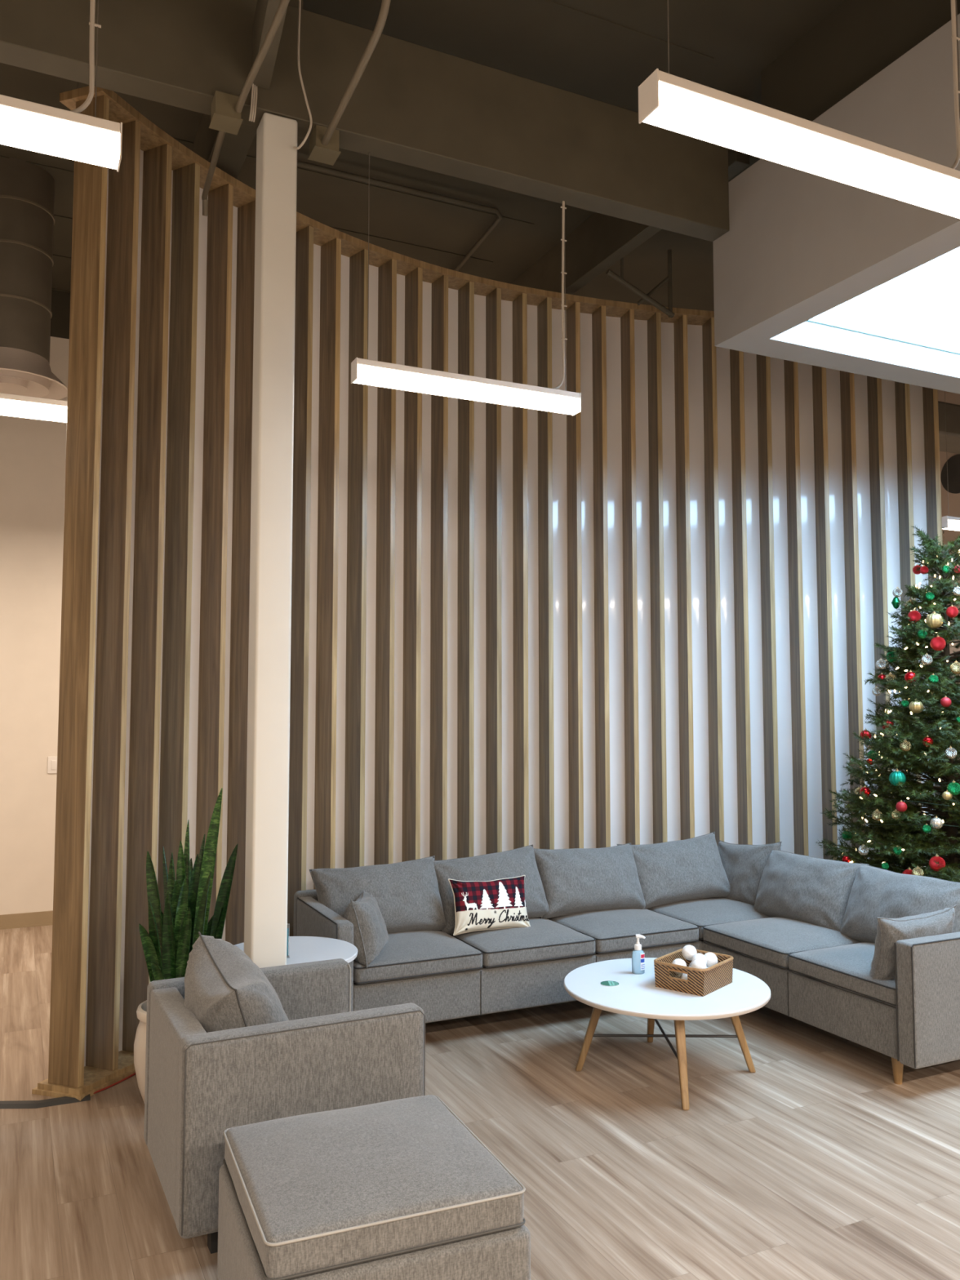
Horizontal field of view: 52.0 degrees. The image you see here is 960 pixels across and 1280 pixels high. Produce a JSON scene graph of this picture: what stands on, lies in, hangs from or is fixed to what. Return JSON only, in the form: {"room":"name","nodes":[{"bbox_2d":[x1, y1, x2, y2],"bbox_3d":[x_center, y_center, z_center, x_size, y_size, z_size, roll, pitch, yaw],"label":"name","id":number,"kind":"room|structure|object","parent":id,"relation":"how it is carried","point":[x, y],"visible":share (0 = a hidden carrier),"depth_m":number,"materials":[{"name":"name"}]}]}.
{"room":"lobby","nodes":[
{"label":"lobby","id":0,"kind":"room"},
{"bbox_2d":[0,336,69,915],"bbox_3d":[-1.276,-0.042,8.305,11.200,4.390,0.120,2,-4,-25],"label":"wall","id":1,"kind":"structure","parent":0,"point":[33,451],"depth_m":7.25,"materials":[{"name":"white paint"}]},
{"bbox_2d":[0,910,53,929],"bbox_3d":[-1.246,2.094,8.098,11.200,0.100,0.022,2,-4,-25],"label":"baseboard","id":2,"kind":"structure","parent":1,"relation":"attached to","point":[44,917],"depth_m":7.13,"materials":[{"name":"brown wood"}]},
{"bbox_2d":[47,756,57,773],"bbox_3d":[-3.152,0.924,7.275,0.084,0.125,0.011,2,-4,-25],"label":"light switch","id":3,"kind":"object","parent":1,"relation":"attached to","point":[52,761],"visible":0.8,"depth_m":7.27,"materials":[{"name":"white plastic"}]},
{"bbox_2d":[50,289,70,338],"bbox_3d":[-1.276,-2.412,8.463,11.200,0.360,0.120,2,-4,-25],"label":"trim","id":4,"kind":"structure","parent":1,"relation":"attached to","point":[60,300],"depth_m":7.49,"materials":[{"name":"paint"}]},
{"bbox_2d":[0,0,845,311],"bbox_3d":[1.402,-3.014,2.849,11.200,0.106,12.370,2,-4,-25],"label":"ceiling","id":5,"kind":"structure","parent":0,"point":[602,51],"depth_m":5.03,"materials":[{"name":"paint"}]},
{"bbox_2d":[0,157,67,399],"bbox_3d":[-2.756,-2.123,5.820,0.636,1.287,0.636,2,-4,-25],"label":"air duct","id":6,"kind":"object","parent":5,"relation":"attached to","point":[27,190],"visible":0.93,"depth_m":5.68,"materials":[{"name":"metal"}]},
{"bbox_2d":[0,346,67,399],"bbox_3d":[-2.756,-1.572,5.783,0.636,0.182,0.636,2,-4,-25],"label":"diffuser","id":7,"kind":"object","parent":6,"relation":"attached to","point":[24,371],"depth_m":5.70,"materials":[{"name":"metal"}]},
{"bbox_2d":[0,82,78,422],"bbox_3d":[-2.377,-1.946,4.457,1.110,1.822,0.074,2,-4,-25],"label":"pendant light","id":8,"kind":"object","parent":5,"relation":"hanging from","point":[11,405],"visible":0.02,"depth_m":4.52,"materials":[{"name":"beige plastic"}]},
{"bbox_2d":[0,399,66,422],"bbox_3d":[-2.377,-1.069,4.399,1.101,0.059,0.068,2,-4,-25],"label":"diffuser","id":9,"kind":"object","parent":8,"relation":"attached to","point":[37,409],"depth_m":4.53,"materials":[{"name":"beige plastic"}]},
{"bbox_2d":[0,0,122,172],"bbox_3d":[-1.382,-2.098,2.267,1.084,1.812,0.074,2,-4,-25],"label":"pendant light","id":10,"kind":"object","parent":5,"relation":"hanging from","point":[72,135],"visible":1,"depth_m":2.37,"materials":[{"name":"beige plastic"}]},
{"bbox_2d":[0,106,119,168],"bbox_3d":[-1.382,-1.225,2.209,1.075,0.059,0.068,2,-4,-25],"label":"diffuser","id":11,"kind":"object","parent":10,"relation":"attached to","point":[32,128],"depth_m":2.36,"materials":[{"name":"beige plastic"}]},
{"bbox_2d":[191,0,302,178],"bbox_3d":[-1.698,-2.584,5.894,0.170,0.358,4.170,2,-4,-25],"label":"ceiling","id":12,"kind":"structure","parent":5,"relation":"attached to","point":[234,149],"depth_m":5.01,"materials":[{"name":"paint"}]},
{"bbox_2d":[0,0,728,241],"bbox_3d":[-1.655,-2.327,3.556,6.320,0.462,0.130,2,-4,-25],"label":"beam","id":13,"kind":"structure","parent":12,"relation":"attached to","point":[412,104],"depth_m":4.12,"materials":[{"name":"paint"}]},
{"bbox_2d":[208,90,242,134],"bbox_3d":[-0.979,-2.033,3.791,0.108,0.094,0.108,2,-4,-25],"label":"junction box","id":14,"kind":"object","parent":13,"relation":"attached to","point":[224,116],"visible":0.93,"depth_m":3.76,"materials":[{"name":"brown paint"}]},
{"bbox_2d":[201,130,226,216],"bbox_3d":[-1.164,-2.078,4.300,0.033,0.174,0.978,1,-4,-20],"label":"conduit pipe","id":15,"kind":"object","parent":14,"relation":"attached to","point":[221,135],"visible":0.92,"depth_m":4.38,"materials":[{"name":"metal"}]},
{"bbox_2d":[235,0,289,112],"bbox_3d":[-0.462,-2.160,2.843,0.041,0.176,2.063,2,-4,-26],"label":"conduit pipe","id":16,"kind":"object","parent":14,"relation":"attached to","point":[283,4],"visible":1,"depth_m":3.44,"materials":[{"name":"metal"}]},
{"bbox_2d":[252,0,287,89],"bbox_3d":[-0.523,-2.341,2.903,0.067,0.242,2.018,1,-4,-19],"label":"beam","id":17,"kind":"structure","parent":13,"relation":"attached to","point":[266,10],"depth_m":3.63,"materials":[{"name":"metal"}]},
{"bbox_2d":[248,83,257,122],"bbox_3d":[-0.880,-2.086,3.820,0.032,0.154,0.020,2,-4,-25],"label":"cable bundle","id":18,"kind":"object","parent":17,"relation":"hanging from","point":[254,87],"visible":0.99,"depth_m":3.81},
{"bbox_2d":[307,124,341,165],"bbox_3d":[-0.635,-2.018,4.010,0.108,0.094,0.108,2,-4,-25],"label":"junction box","id":19,"kind":"object","parent":13,"relation":"attached to","point":[328,154],"visible":0.96,"depth_m":3.98,"materials":[{"name":"brown paint"}]},
{"bbox_2d":[320,0,391,145],"bbox_3d":[-0.453,-2.440,3.596,0.033,0.852,0.885,2,-4,-24],"label":"conduit pipe","id":20,"kind":"object","parent":19,"relation":"attached to","point":[384,11],"visible":1,"depth_m":3.51,"materials":[{"name":"metal"}]},
{"bbox_2d":[351,151,581,416],"bbox_3d":[-0.037,-1.548,4.318,1.070,0.992,0.074,2,-4,-25],"label":"pendant light","id":21,"kind":"object","parent":13,"relation":"hanging from","point":[363,371],"visible":1,"depth_m":4.26,"materials":[{"name":"beige plastic"}]},
{"bbox_2d":[353,364,579,414],"bbox_3d":[-0.037,-1.084,4.287,1.061,0.059,0.068,2,-4,-25],"label":"diffuser","id":22,"kind":"object","parent":21,"relation":"attached to","point":[391,376],"depth_m":4.25,"materials":[{"name":"beige plastic"}]},
{"bbox_2d":[293,0,312,149],"bbox_3d":[-0.699,-2.407,3.886,0.063,0.960,0.091,2,-4,-25],"label":"cable","id":23,"kind":"object","parent":5,"relation":"hanging from","point":[300,1],"visible":1,"depth_m":3.83,"materials":[{"name":"white plastic"}]},
{"bbox_2d":[297,160,502,271],"bbox_3d":[-1.028,-2.637,7.035,1.614,0.028,2.554,2,-4,-25],"label":"conduit pipe","id":24,"kind":"object","parent":5,"relation":"attached to","point":[300,163],"visible":0.63,"depth_m":5.96,"materials":[{"name":"metal"}]},
{"bbox_2d":[511,93,749,294],"bbox_3d":[0.471,-2.514,6.943,0.090,0.358,4.130,2,-4,-25],"label":"ceiling beam","id":25,"kind":"structure","parent":5,"relation":"attached to","point":[600,242],"depth_m":6.34,"materials":[{"name":"paint"}]},
{"bbox_2d":[605,248,675,318],"bbox_3d":[1.025,-2.359,6.426,0.532,0.456,0.117,2,-4,-28],"label":"pipe","id":26,"kind":"object","parent":25,"relation":"hanging from","point":[620,279],"visible":0.93,"depth_m":6.45,"materials":[{"name":"metal"}]},
{"bbox_2d":[638,0,959,218],"bbox_3d":[0.881,-2.084,2.544,1.100,1.802,0.074,2,-4,-25],"label":"pendant light","id":27,"kind":"object","parent":5,"relation":"hanging from","point":[666,100],"visible":1,"depth_m":2.42,"materials":[{"name":"beige plastic"}]},
{"bbox_2d":[642,82,959,218],"bbox_3d":[0.881,-1.216,2.486,1.091,0.059,0.068,2,-4,-25],"label":"diffuser","id":28,"kind":"object","parent":27,"relation":"attached to","point":[682,108],"depth_m":2.41,"materials":[{"name":"beige plastic"}]},
{"bbox_2d":[760,0,959,121],"bbox_3d":[2.884,-2.570,4.481,2.340,0.574,2.035,2,-4,-25],"label":"beam","id":29,"kind":"structure","parent":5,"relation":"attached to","point":[858,39],"depth_m":4.39,"materials":[{"name":"paint"}]},
{"bbox_2d":[712,13,959,394],"bbox_3d":[2.895,-1.893,4.437,2.680,0.784,2.388,2,-4,-25],"label":"ceiling","id":30,"kind":"structure","parent":29,"relation":"attached to","point":[798,246],"depth_m":4.34,"materials":[{"name":"paint"}]},
{"bbox_2d":[807,318,959,354],"bbox_3d":[2.459,-1.581,5.314,2.300,0.016,0.010,2,-4,-25],"label":"trim","id":31,"kind":"structure","parent":30,"relation":"attached to","point":[813,320],"depth_m":5.14,"materials":[{"name":"white paint"}]},
{"bbox_2d":[813,246,959,350],"bbox_3d":[2.884,-1.658,4.421,2.292,0.008,1.987,2,-4,-25],"label":"window","id":32,"kind":"structure","parent":30,"relation":"attached to","point":[922,304],"depth_m":4.81,"materials":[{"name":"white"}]},
{"bbox_2d":[942,391,959,530],"bbox_3d":[3.890,-1.727,7.514,1.080,1.852,0.074,2,-4,-25],"label":"pendant light","id":33,"kind":"object","parent":5,"relation":"hanging from","point":[948,522],"visible":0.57,"depth_m":7.23,"materials":[{"name":"beige"}]},
{"bbox_2d":[943,520,959,530],"bbox_3d":[3.890,-0.835,7.454,1.071,0.059,0.068,2,-4,-25],"label":"diffuser","id":34,"kind":"object","parent":33,"relation":"attached to","point":[954,525],"depth_m":7.22,"materials":[{"name":"beige plastic"}]},
{"bbox_2d":[0,924,959,1279],"bbox_3d":[1.402,1.822,2.526,11.600,0.100,12.770,2,-4,-25],"label":"floor","id":35,"kind":"structure","parent":0,"point":[812,1163],"depth_m":3.52,"materials":[{"name":"brown wood"}]},
{"bbox_2d":[0,1093,90,1108],"bbox_3d":[-2.972,1.832,3.509,2.943,0.010,0.126,2,-4,-22],"label":"cable cover","id":36,"kind":"object","parent":35,"relation":"on","point":[65,1100],"visible":1,"depth_m":3.95,"materials":[{"name":"black rubber"}]},
{"bbox_2d":[93,1072,135,1093],"bbox_3d":[-1.508,1.883,4.261,0.025,0.009,0.514,-2,-4,22],"label":"cord","id":37,"kind":"object","parent":35,"relation":"on","point":[134,1073],"visible":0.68,"depth_m":4.15,"materials":[{"name":"brown plastic"}]},
{"bbox_2d":[133,787,237,1102],"bbox_3d":[-1.201,1.255,3.993,0.372,1.228,0.430,2,-4,-25],"label":"snake plant","id":38,"kind":"object","parent":35,"relation":"on","point":[167,947],"visible":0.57,"depth_m":3.95,"materials":[{"name":"green plant"}]},
{"bbox_2d":[244,112,297,968],"bbox_3d":[-0.813,-0.109,3.811,0.137,3.925,0.135,2,-4,-25],"label":"column","id":39,"kind":"structure","parent":35,"relation":"on","point":[268,757],"depth_m":3.77,"materials":[{"name":"paint"}]},
{"bbox_2d":[143,958,425,1253],"bbox_3d":[-0.659,1.498,3.257,0.765,0.645,0.727,2,-4,-27],"label":"armchair","id":40,"kind":"object","parent":35,"relation":"on","point":[200,1085],"visible":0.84,"depth_m":2.96,"materials":[{"name":"grey fabric"}]},
{"bbox_2d":[183,931,288,1032],"bbox_3d":[-0.787,1.236,3.222,0.335,0.485,0.547,2,-5,-33],"label":"throw pillow","id":41,"kind":"object","parent":40,"relation":"on","point":[224,989],"visible":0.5,"depth_m":3.11,"materials":[{"name":"grey fabric"}]},
{"bbox_2d":[235,936,357,964],"bbox_3d":[-0.809,1.601,4.143,0.580,0.562,0.580,2,-4,-25],"label":"side table","id":42,"kind":"object","parent":35,"relation":"on","point":[302,949],"visible":0.3,"depth_m":4.20,"materials":[{"name":"white laminate"}]},
{"bbox_2d":[286,924,289,958],"bbox_3d":[-0.844,1.247,4.075,0.104,0.135,0.050,1,-4,-19],"label":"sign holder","id":43,"kind":"object","parent":42,"relation":"on","point":[288,925],"visible":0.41,"depth_m":4.08,"materials":[{"name":"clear plastic"}]},
{"bbox_2d":[217,1094,530,1279],"bbox_3d":[-0.296,1.530,2.520,0.644,0.483,0.650,2,-4,-23],"label":"ottoman","id":44,"kind":"object","parent":35,"relation":"on","point":[401,1188],"visible":1,"depth_m":2.33,"materials":[{"name":"grey fabric"}]},
{"bbox_2d":[31,85,946,1101],"bbox_3d":[0.507,-0.157,5.944,5.818,4.306,1.184,2,-4,-28],"label":"slatted screen","id":45,"kind":"object","parent":35,"relation":"on","point":[655,611],"visible":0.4,"depth_m":6.01,"materials":[{"name":"brown wood"}]},
{"bbox_2d":[293,888,959,1084],"bbox_3d":[0.783,1.589,4.742,2.876,0.660,2.171,2,-4,-25],"label":"sectional sofa","id":46,"kind":"object","parent":35,"relation":"on","point":[818,976],"visible":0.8,"depth_m":4.69,"materials":[{"name":"grey fabric"}]},
{"bbox_2d":[343,889,389,968],"bbox_3d":[-0.537,1.362,4.667,0.195,0.333,0.429,0,-4,3],"label":"throw pillow","id":47,"kind":"object","parent":46,"relation":"on","point":[371,935],"visible":0.84,"depth_m":4.51,"materials":[{"name":"grey fabric"}]},
{"bbox_2d":[309,855,446,933],"bbox_3d":[-0.509,1.334,5.040,0.699,0.383,0.296,2,-4,-28],"label":"sofa cushion","id":48,"kind":"object","parent":46,"relation":"on","point":[406,894],"visible":0.73,"depth_m":4.97,"materials":[{"name":"grey fabric"}]},
{"bbox_2d":[353,929,482,984],"bbox_3d":[-0.411,1.533,4.878,0.644,0.122,0.664,2,-4,-25],"label":"seat cushion","id":49,"kind":"object","parent":46,"relation":"on","point":[408,957],"depth_m":4.64,"materials":[{"name":"grey fabric"}]},
{"bbox_2d":[448,875,530,935],"bbox_3d":[0.054,1.366,5.079,0.446,0.279,0.138,2,-4,-23],"label":"throw pillow","id":50,"kind":"object","parent":46,"relation":"on","point":[498,904],"visible":1,"depth_m":5.04,"materials":[{"name":"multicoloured fabric"}]},
{"bbox_2d":[433,844,548,933],"bbox_3d":[0.054,1.345,5.311,0.677,0.414,0.298,2,-4,-30],"label":"sofa cushion","id":51,"kind":"object","parent":46,"relation":"on","point":[521,861],"visible":0.56,"depth_m":5.27,"materials":[{"name":"grey fabric"}]},
{"bbox_2d":[450,916,595,968],"bbox_3d":[0.170,1.552,5.153,0.629,0.122,0.664,2,-4,-25],"label":"seat cushion","id":52,"kind":"object","parent":46,"relation":"on","point":[548,942],"depth_m":4.91,"materials":[{"name":"grey fabric"}]},
{"bbox_2d":[533,843,645,919],"bbox_3d":[0.617,1.362,5.581,0.688,0.375,0.292,2,-4,-25],"label":"sofa cushion","id":53,"kind":"object","parent":46,"relation":"on","point":[575,881],"visible":0.91,"depth_m":5.48,"materials":[{"name":"grey fabric"}]},
{"bbox_2d":[547,908,698,954],"bbox_3d":[0.749,1.570,5.427,0.644,0.122,0.664,2,-4,-25],"label":"seat cushion","id":54,"kind":"object","parent":46,"relation":"on","point":[613,931],"depth_m":5.21,"materials":[{"name":"grey fabric"}]},
{"bbox_2d":[617,831,730,909],"bbox_3d":[1.171,1.374,5.848,0.713,0.415,0.287,1,-4,-19],"label":"sofa cushion","id":55,"kind":"object","parent":46,"relation":"on","point":[691,868],"visible":0.88,"depth_m":5.76,"materials":[{"name":"grey fabric"}]},
{"bbox_2d":[647,897,771,940],"bbox_3d":[1.376,1.591,5.735,0.729,0.123,0.644,2,-4,-25],"label":"seat cushion","id":56,"kind":"object","parent":46,"relation":"on","point":[701,913],"depth_m":5.55,"materials":[{"name":"grey fabric"}]},
{"bbox_2d":[717,840,782,905],"bbox_3d":[1.588,1.411,5.898,0.226,0.455,0.579,2,-4,-27],"label":"sofa cushion","id":57,"kind":"object","parent":46,"relation":"on","point":[744,864],"visible":0.51,"depth_m":5.79,"materials":[{"name":"grey fabric"}]},
{"bbox_2d":[702,916,861,968],"bbox_3d":[1.653,1.551,5.146,0.734,0.122,0.638,2,-4,-25],"label":"seat cushion","id":58,"kind":"object","parent":46,"relation":"on","point":[765,942],"depth_m":4.99,"materials":[{"name":"grey fabric"}]},
{"bbox_2d":[754,849,869,931],"bbox_3d":[1.793,1.377,5.376,0.316,0.388,0.704,2,-4,-28],"label":"sofa cushion","id":59,"kind":"object","parent":46,"relation":"on","point":[815,891],"visible":0.69,"depth_m":5.25,"materials":[{"name":"grey fabric"}]},
{"bbox_2d":[788,942,897,1007],"bbox_3d":[1.932,1.512,4.560,0.734,0.123,0.649,2,-4,-25],"label":"seat cushion","id":60,"kind":"object","parent":46,"relation":"on","point":[844,968],"depth_m":4.46,"materials":[{"name":"grey fabric"}]},
{"bbox_2d":[840,862,959,942],"bbox_3d":[2.074,1.335,4.782,0.317,0.394,0.724,2,-4,-28],"label":"sofa cushion","id":61,"kind":"object","parent":46,"relation":"on","point":[875,892],"visible":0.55,"depth_m":4.78,"materials":[{"name":"grey fabric"}]},
{"bbox_2d":[869,904,956,979],"bbox_3d":[1.890,1.329,4.299,0.460,0.328,0.174,2,-4,-22],"label":"throw pillow","id":62,"kind":"object","parent":46,"relation":"on","point":[890,931],"visible":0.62,"depth_m":4.22,"materials":[{"name":"grey fabric"}]},
{"bbox_2d":[564,957,770,1110],"bbox_3d":[0.816,1.702,4.319,0.891,0.380,0.891,2,-4,-25],"label":"coffee table","id":63,"kind":"object","parent":35,"relation":"on","point":[637,995],"visible":0.88,"depth_m":4.17,"materials":[{"name":"white laminate"}]},
{"bbox_2d":[600,980,619,986],"bbox_3d":[0.570,1.510,4.322,0.082,0.003,0.082,0,-4,0],"label":"coaster","id":64,"kind":"object","parent":63,"relation":"on","point":[608,983],"visible":1,"depth_m":4.32,"materials":[{"name":"green plastic"}]},
{"bbox_2d":[631,933,645,973],"bbox_3d":[0.726,1.436,4.503,0.064,0.174,0.042,0,-4,0],"label":"sanitizer bottle","id":65,"kind":"object","parent":63,"relation":"on","point":[637,954],"visible":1,"depth_m":4.49,"materials":[{"name":"blue"}]},
{"bbox_2d":[653,948,733,996],"bbox_3d":[0.939,1.454,4.316,0.257,0.114,0.304,-3,-5,40],"label":"wicker basket","id":66,"kind":"object","parent":63,"relation":"on","point":[700,982],"visible":0.84,"depth_m":4.24,"materials":[{"name":"wicker"}]},
{"bbox_2d":[671,958,686,974],"bbox_3d":[0.867,1.423,4.287,0.066,0.066,0.066,2,-4,-25],"label":"ball","id":67,"kind":"object","parent":66,"relation":"in","point":[678,962],"visible":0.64,"depth_m":4.27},
{"bbox_2d":[681,944,697,959],"bbox_3d":[0.933,1.393,4.384,0.066,0.066,0.066,2,-4,-25],"label":"ball","id":68,"kind":"object","parent":66,"relation":"in","point":[688,951],"visible":0.89,"depth_m":4.36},
{"bbox_2d":[691,959,706,968],"bbox_3d":[0.943,1.409,4.238,0.066,0.066,0.066,2,-4,-25],"label":"ball","id":69,"kind":"object","parent":66,"relation":"in","point":[698,963],"visible":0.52,"depth_m":4.22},
{"bbox_2d":[691,953,706,964],"bbox_3d":[0.962,1.409,4.316,0.066,0.066,0.066,2,-4,-25],"label":"ball","id":70,"kind":"object","parent":66,"relation":"in","point":[697,956],"visible":0.58,"depth_m":4.30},
{"bbox_2d":[704,952,717,967],"bbox_3d":[1.020,1.420,4.361,0.066,0.066,0.066,2,-4,-25],"label":"ball","id":71,"kind":"object","parent":66,"relation":"in","point":[712,959],"visible":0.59,"depth_m":4.34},
{"bbox_2d":[816,525,959,882],"bbox_3d":[2.722,0.650,5.625,1.500,2.676,1.598,1,-4,-13],"label":"tree","id":72,"kind":"object","parent":35,"relation":"on","point":[903,832],"visible":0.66,"depth_m":5.55,"materials":[{"name":"green plant"}]},
{"bbox_2d":[857,844,868,855],"bbox_3d":[2.120,1.159,5.439,0.056,0.065,0.056,2,-4,-25],"label":"bauble","id":73,"kind":"object","parent":72,"relation":"hanging from","point":[862,851],"visible":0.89,"depth_m":5.42,"materials":[{"name":"silver metal"}]},
{"bbox_2d":[871,808,881,820],"bbox_3d":[2.188,0.962,5.418,0.056,0.065,0.056,2,-4,-25],"label":"bauble","id":74,"kind":"object","parent":72,"relation":"hanging from","point":[876,814],"visible":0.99,"depth_m":5.40,"materials":[{"name":"gold metal"}]},
{"bbox_2d":[875,658,886,669],"bbox_3d":[2.347,0.138,5.759,0.059,0.069,0.059,2,-4,-25],"label":"bauble","id":75,"kind":"object","parent":72,"relation":"hanging from","point":[881,664],"visible":1,"depth_m":5.74,"materials":[{"name":"silver metal"}]},
{"bbox_2d":[891,596,900,608],"bbox_3d":[2.431,-0.217,5.748,0.054,0.073,0.054,2,-4,-25],"label":"bauble","id":76,"kind":"object","parent":72,"relation":"hanging from","point":[895,603],"visible":0.96,"depth_m":5.73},
{"bbox_2d":[892,586,902,597],"bbox_3d":[2.440,-0.281,5.748,0.054,0.062,0.054,2,-4,-25],"label":"bauble","id":77,"kind":"object","parent":72,"relation":"hanging from","point":[897,592],"visible":1,"depth_m":5.73,"materials":[{"name":"silver metal"}]},
{"bbox_2d":[888,768,906,786],"bbox_3d":[2.278,0.750,5.369,0.086,0.096,0.084,2,-4,-25],"label":"bauble","id":78,"kind":"object","parent":72,"relation":"hanging from","point":[895,777],"visible":0.96,"depth_m":5.34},
{"bbox_2d":[895,800,906,812],"bbox_3d":[2.270,0.893,5.299,0.056,0.065,0.056,2,-4,-25],"label":"bauble","id":79,"kind":"object","parent":72,"relation":"hanging from","point":[901,806],"visible":0.94,"depth_m":5.28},
{"bbox_2d":[899,738,911,751],"bbox_3d":[2.330,0.575,5.388,0.060,0.070,0.060,2,-4,-25],"label":"bauble","id":80,"kind":"object","parent":72,"relation":"hanging from","point":[904,746],"visible":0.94,"depth_m":5.37,"materials":[{"name":"gold metal"}]},
{"bbox_2d":[904,670,916,683],"bbox_3d":[2.405,0.205,5.494,0.067,0.078,0.067,2,-4,-25],"label":"bauble","id":81,"kind":"object","parent":72,"relation":"hanging from","point":[909,674],"visible":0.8,"depth_m":5.47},
{"bbox_2d":[907,608,920,622],"bbox_3d":[2.476,-0.138,5.609,0.071,0.083,0.071,2,-4,-25],"label":"bauble","id":82,"kind":"object","parent":72,"relation":"hanging from","point":[915,615],"visible":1,"depth_m":5.58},
{"bbox_2d":[909,697,923,713],"bbox_3d":[2.399,0.361,5.409,0.074,0.082,0.072,2,-4,-25],"label":"bauble","id":83,"kind":"object","parent":72,"relation":"hanging from","point":[915,708],"visible":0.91,"depth_m":5.38,"materials":[{"name":"gold metal"}]},
{"bbox_2d":[911,866,924,875],"bbox_3d":[2.280,1.208,5.124,0.058,0.067,0.058,2,-4,-25],"label":"bauble","id":84,"kind":"object","parent":72,"relation":"hanging from","point":[918,871],"visible":0.73,"depth_m":5.10,"materials":[{"name":"gold metal"}]},
{"bbox_2d":[916,628,927,638],"bbox_3d":[2.479,-0.038,5.514,0.054,0.062,0.054,2,-4,-25],"label":"bauble","id":85,"kind":"object","parent":72,"relation":"hanging from","point":[921,634],"visible":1,"depth_m":5.50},
{"bbox_2d":[920,653,933,665],"bbox_3d":[2.475,0.104,5.449,0.059,0.069,0.059,2,-4,-25],"label":"bauble","id":86,"kind":"object","parent":72,"relation":"hanging from","point":[926,660],"visible":1,"depth_m":5.43,"materials":[{"name":"silver metal"}]},
{"bbox_2d":[924,590,934,600],"bbox_3d":[2.538,-0.251,5.554,0.050,0.058,0.050,2,-4,-25],"label":"bauble","id":87,"kind":"object","parent":72,"relation":"hanging from","point":[930,596],"visible":1,"depth_m":5.54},
{"bbox_2d":[928,673,938,683],"bbox_3d":[2.483,0.212,5.389,0.052,0.061,0.052,2,-4,-25],"label":"bauble","id":88,"kind":"object","parent":72,"relation":"hanging from","point":[933,677],"visible":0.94,"depth_m":5.37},
{"bbox_2d":[925,610,942,628],"bbox_3d":[2.535,-0.114,5.489,0.089,0.099,0.087,2,-4,-25],"label":"bauble","id":89,"kind":"object","parent":72,"relation":"hanging from","point":[934,620],"visible":0.98,"depth_m":5.46,"materials":[{"name":"gold metal"}]},
{"bbox_2d":[929,816,942,829],"bbox_3d":[2.389,0.954,5.148,0.063,0.070,0.062,2,-4,-25],"label":"bauble","id":90,"kind":"object","parent":72,"relation":"hanging from","point":[936,823],"visible":1,"depth_m":5.13,"materials":[{"name":"silver metal"}]},
{"bbox_2d":[928,853,945,871],"bbox_3d":[2.363,1.150,5.084,0.078,0.090,0.078,2,-4,-25],"label":"bauble","id":91,"kind":"object","parent":72,"relation":"hanging from","point":[932,864],"visible":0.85,"depth_m":5.06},
{"bbox_2d":[929,635,946,650],"bbox_3d":[2.532,0.014,5.439,0.079,0.092,0.079,2,-4,-25],"label":"bauble","id":92,"kind":"object","parent":72,"relation":"hanging from","point":[938,643],"visible":1,"depth_m":5.41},
{"bbox_2d":[940,695,951,706],"bbox_3d":[2.518,0.332,5.319,0.055,0.064,0.055,2,-4,-25],"label":"bauble","id":93,"kind":"object","parent":72,"relation":"hanging from","point":[946,701],"visible":1,"depth_m":5.30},
{"bbox_2d":[942,790,952,799],"bbox_3d":[2.452,0.813,5.163,0.048,0.054,0.047,2,-4,-25],"label":"bauble","id":94,"kind":"object","parent":72,"relation":"hanging from","point":[946,795],"visible":1,"depth_m":5.15,"materials":[{"name":"gold metal"}]},
{"bbox_2d":[944,745,956,759],"bbox_3d":[2.500,0.597,5.224,0.061,0.070,0.061,2,-4,-25],"label":"bauble","id":95,"kind":"object","parent":72,"relation":"hanging from","point":[951,753],"visible":0.99,"depth_m":5.20,"materials":[{"name":"silver metal"}]},
{"bbox_2d":[946,604,958,617],"bbox_3d":[2.620,-0.161,5.459,0.063,0.073,0.063,2,-4,-25],"label":"bauble","id":96,"kind":"object","parent":72,"relation":"hanging from","point":[952,611],"visible":1,"depth_m":5.44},
{"bbox_2d":[946,779,959,795],"bbox_3d":[2.488,0.775,5.164,0.070,0.081,0.070,2,-4,-25],"label":"bauble","id":97,"kind":"object","parent":72,"relation":"hanging from","point":[953,788],"visible":1,"depth_m":5.14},
{"bbox_2d":[950,660,959,674],"bbox_3d":[2.592,0.148,5.353,0.065,0.075,0.065,2,-4,-25],"label":"bauble","id":98,"kind":"object","parent":72,"relation":"hanging from","point":[954,667],"visible":1,"depth_m":5.33,"materials":[{"name":"gold metal"}]},
{"bbox_2d":[937,390,959,782],"bbox_3d":[6.515,-0.435,5.110,0.120,4.750,12.370,2,-4,-25],"label":"wall","id":99,"kind":"structure","parent":0,"point":[953,509],"depth_m":9.36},
{"bbox_2d":[937,400,959,453],"bbox_3d":[4.031,-1.706,8.079,1.800,0.260,0.400,2,-4,-25],"label":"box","id":100,"kind":"object","parent":99,"relation":"attached to","point":[951,433],"visible":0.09,"depth_m":7.71,"materials":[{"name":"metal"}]},
{"bbox_2d":[940,453,959,493],"bbox_3d":[4.521,-1.565,9.279,0.050,0.370,0.370,2,-4,-25],"label":"wall speaker","id":101,"kind":"object","parent":99,"relation":"attached to","point":[952,484],"visible":0.98,"depth_m":9.32,"materials":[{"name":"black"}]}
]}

